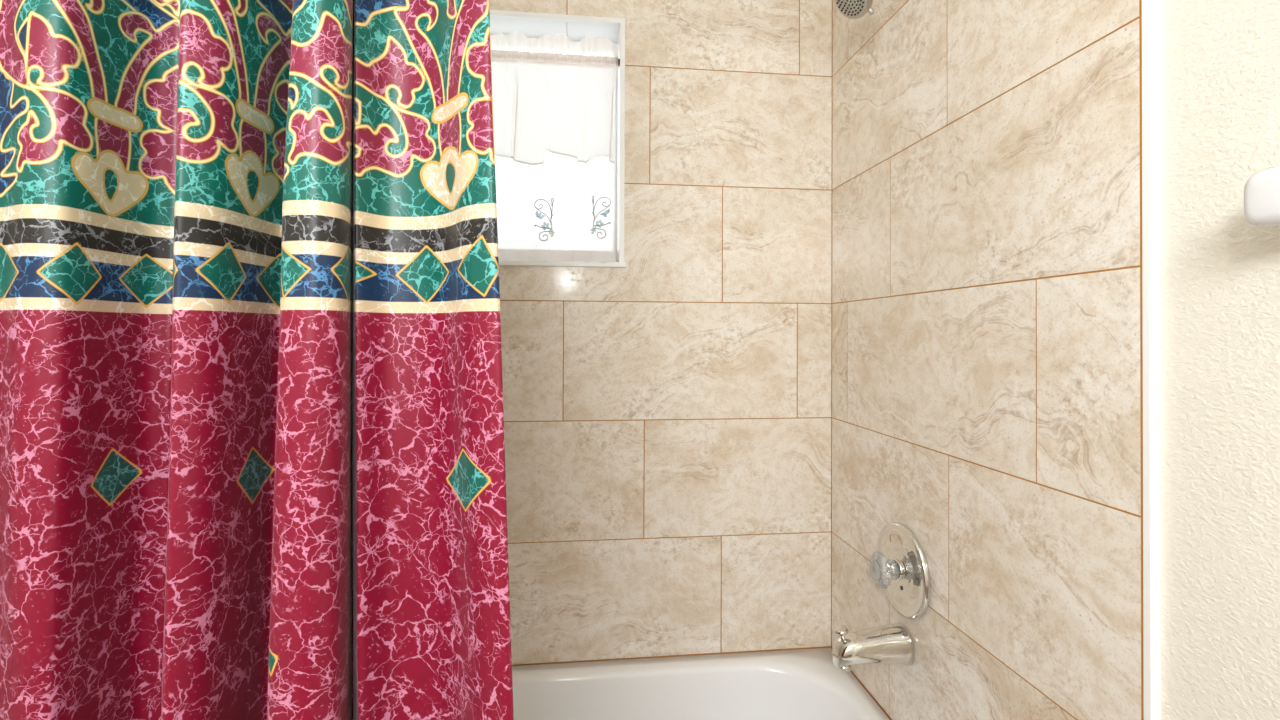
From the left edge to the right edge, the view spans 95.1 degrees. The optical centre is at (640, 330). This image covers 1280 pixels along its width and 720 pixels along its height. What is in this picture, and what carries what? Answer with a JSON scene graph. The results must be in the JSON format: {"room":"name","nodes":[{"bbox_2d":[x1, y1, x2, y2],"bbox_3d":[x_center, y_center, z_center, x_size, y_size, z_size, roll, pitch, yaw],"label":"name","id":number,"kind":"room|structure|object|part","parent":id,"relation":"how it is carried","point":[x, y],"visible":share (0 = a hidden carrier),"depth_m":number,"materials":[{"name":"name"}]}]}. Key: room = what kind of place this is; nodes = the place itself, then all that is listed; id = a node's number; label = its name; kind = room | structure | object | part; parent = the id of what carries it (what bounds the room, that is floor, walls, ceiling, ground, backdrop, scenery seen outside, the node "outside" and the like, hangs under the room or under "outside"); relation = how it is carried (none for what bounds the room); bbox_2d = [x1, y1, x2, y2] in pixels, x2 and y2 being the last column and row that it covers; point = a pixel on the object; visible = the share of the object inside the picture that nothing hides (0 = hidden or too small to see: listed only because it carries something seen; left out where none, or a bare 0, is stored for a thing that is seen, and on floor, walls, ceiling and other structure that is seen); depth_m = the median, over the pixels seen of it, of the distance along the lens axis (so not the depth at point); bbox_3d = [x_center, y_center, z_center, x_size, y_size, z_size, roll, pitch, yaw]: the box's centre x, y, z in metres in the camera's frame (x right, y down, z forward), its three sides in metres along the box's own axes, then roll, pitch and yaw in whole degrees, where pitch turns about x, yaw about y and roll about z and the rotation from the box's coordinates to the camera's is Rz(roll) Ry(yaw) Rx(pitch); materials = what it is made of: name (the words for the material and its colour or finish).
{"room":"bathroom","nodes":[
{"label":"bathroom","id":0,"kind":"room"},
{"bbox_2d":[489,0,831,665],"bbox_3d":[-0.244,0.026,1.574,1.736,2.440,0.160,0,0,-6],"label":"wall","id":1,"kind":"structure","parent":0,"point":[668,412],"depth_m":1.54,"materials":[{"name":"tile"}]},
{"bbox_2d":[489,10,625,266],"bbox_3d":[-0.347,-0.489,1.557,0.606,0.647,0.158,0,0,-6],"label":"window","id":2,"kind":"structure","parent":1,"relation":"in","point":[533,25],"depth_m":1.52,"materials":[{"name":"white plastic"}]},
{"bbox_3d":[-0.342,-0.171,1.555,0.593,0.012,0.158,0,0,-6],"label":"sill","id":3,"kind":"part","parent":2,"relation":"part of","materials":[{"name":"white paint"}]},
{"bbox_3d":[-0.355,-0.488,1.610,0.577,0.622,0.040,0,0,-6],"label":"sash","id":4,"kind":"part","parent":2,"relation":"part of","materials":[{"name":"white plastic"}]},
{"bbox_3d":[-0.342,-0.706,1.506,0.576,0.018,0.018,0,0,-6],"label":"tension rod","id":5,"kind":"object","parent":2,"relation":"attached to","visible":0},
{"bbox_2d":[490,31,618,262],"bbox_3d":[-0.339,-0.472,1.491,0.566,0.600,0.048,0,0,-6],"label":"window curtain","id":6,"kind":"object","parent":5,"relation":"hanging from","point":[554,114],"visible":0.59,"depth_m":1.50,"materials":[{"name":"white fabric"}]},
{"bbox_2d":[832,0,1279,719],"bbox_3d":[0.721,0.020,0.264,0.112,2.440,2.661,0,0,-6],"label":"wall","id":7,"kind":"structure","parent":0,"point":[987,345],"depth_m":0.86,"materials":[{"name":"tile"}]},
{"bbox_2d":[834,0,873,18],"bbox_3d":[0.487,-0.763,1.247,0.142,0.191,0.097,0,0,-6],"label":"showerhead","id":8,"kind":"object","parent":7,"relation":"attached to","point":[851,9],"visible":1,"depth_m":1.25,"materials":[{"name":"silver metal"}]},
{"bbox_3d":[0.483,-0.678,1.236,0.019,0.021,0.012,0,0,12],"label":"spray lever","id":9,"kind":"part","parent":8,"relation":"part of","materials":[{"name":"silver metal"}]},
{"bbox_2d":[832,623,914,671],"bbox_3d":[0.477,0.656,1.216,0.156,0.085,0.073,0,0,-6],"label":"tub spout","id":10,"kind":"object","parent":7,"relation":"attached to","point":[893,643],"visible":1,"depth_m":1.19,"materials":[{"name":"silver metal"}]},
{"bbox_3d":[0.414,0.632,1.209,0.029,0.038,0.030,0,0,-6],"label":"diverter knob","id":11,"kind":"part","parent":10,"relation":"part of","materials":[{"name":"silver metal"}]},
{"bbox_2d":[837,665,851,671],"bbox_3d":[0.420,0.692,1.209,0.030,0.013,0.030,0,0,-6],"label":"outlet","id":12,"kind":"object","parent":10,"relation":"attached to","point":[847,668],"depth_m":1.20,"materials":[{"name":"silver metal"}]},
{"bbox_2d":[869,522,930,618],"bbox_3d":[0.522,0.500,1.226,0.064,0.189,0.189,0,0,-6],"label":"shower valve","id":13,"kind":"object","parent":7,"relation":"attached to","point":[899,565],"visible":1,"depth_m":1.20,"materials":[{"name":"silver metal"}]},
{"bbox_3d":[0.511,0.500,1.225,0.041,0.074,0.074,0,0,-6],"label":"knob","id":14,"kind":"part","parent":13,"relation":"part of","materials":[{"name":"clear plastic"}]},
{"bbox_2d":[1142,0,1159,719],"bbox_3d":[0.620,0.023,0.711,0.014,2.440,0.009,0,0,-6],"label":"trim","id":15,"kind":"structure","parent":7,"relation":"attached to","point":[1150,76],"depth_m":0.71,"materials":[{"name":"white paint"}]},
{"bbox_2d":[1244,166,1279,227],"bbox_3d":[0.641,-0.125,0.232,0.080,0.078,0.684,0,0,-6],"label":"towel bar","id":16,"kind":"object","parent":7,"relation":"attached to","point":[1262,189],"visible":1,"depth_m":0.53,"materials":[{"name":"white ceramic"}]},
{"bbox_3d":[-0.135,-0.777,0.637,1.536,0.068,0.072,0,0,-6],"label":"curtain rod","id":17,"kind":"object","parent":7,"relation":"attached to","visible":0},
{"bbox_2d":[0,0,513,719],"bbox_3d":[-0.499,0.198,0.590,0.768,1.880,0.137,0,0,0],"label":"shower curtain","id":18,"kind":"object","parent":17,"relation":"hanging from","point":[252,443],"visible":1,"depth_m":0.57,"materials":[{"name":"fabric"}]},
{"bbox_3d":[-0.100,1.287,0.243,1.736,0.100,2.820,0,0,-6],"label":"floor","id":19,"kind":"structure","parent":0,"visible":0},
{"bbox_2d":[512,648,889,719],"bbox_3d":[-0.203,1.043,1.115,1.518,0.400,0.742,0,0,-6],"label":"bathtub","id":20,"kind":"object","parent":19,"relation":"on","point":[798,684],"visible":0.66,"depth_m":1.45,"materials":[{"name":"white ceramic"}]}
]}

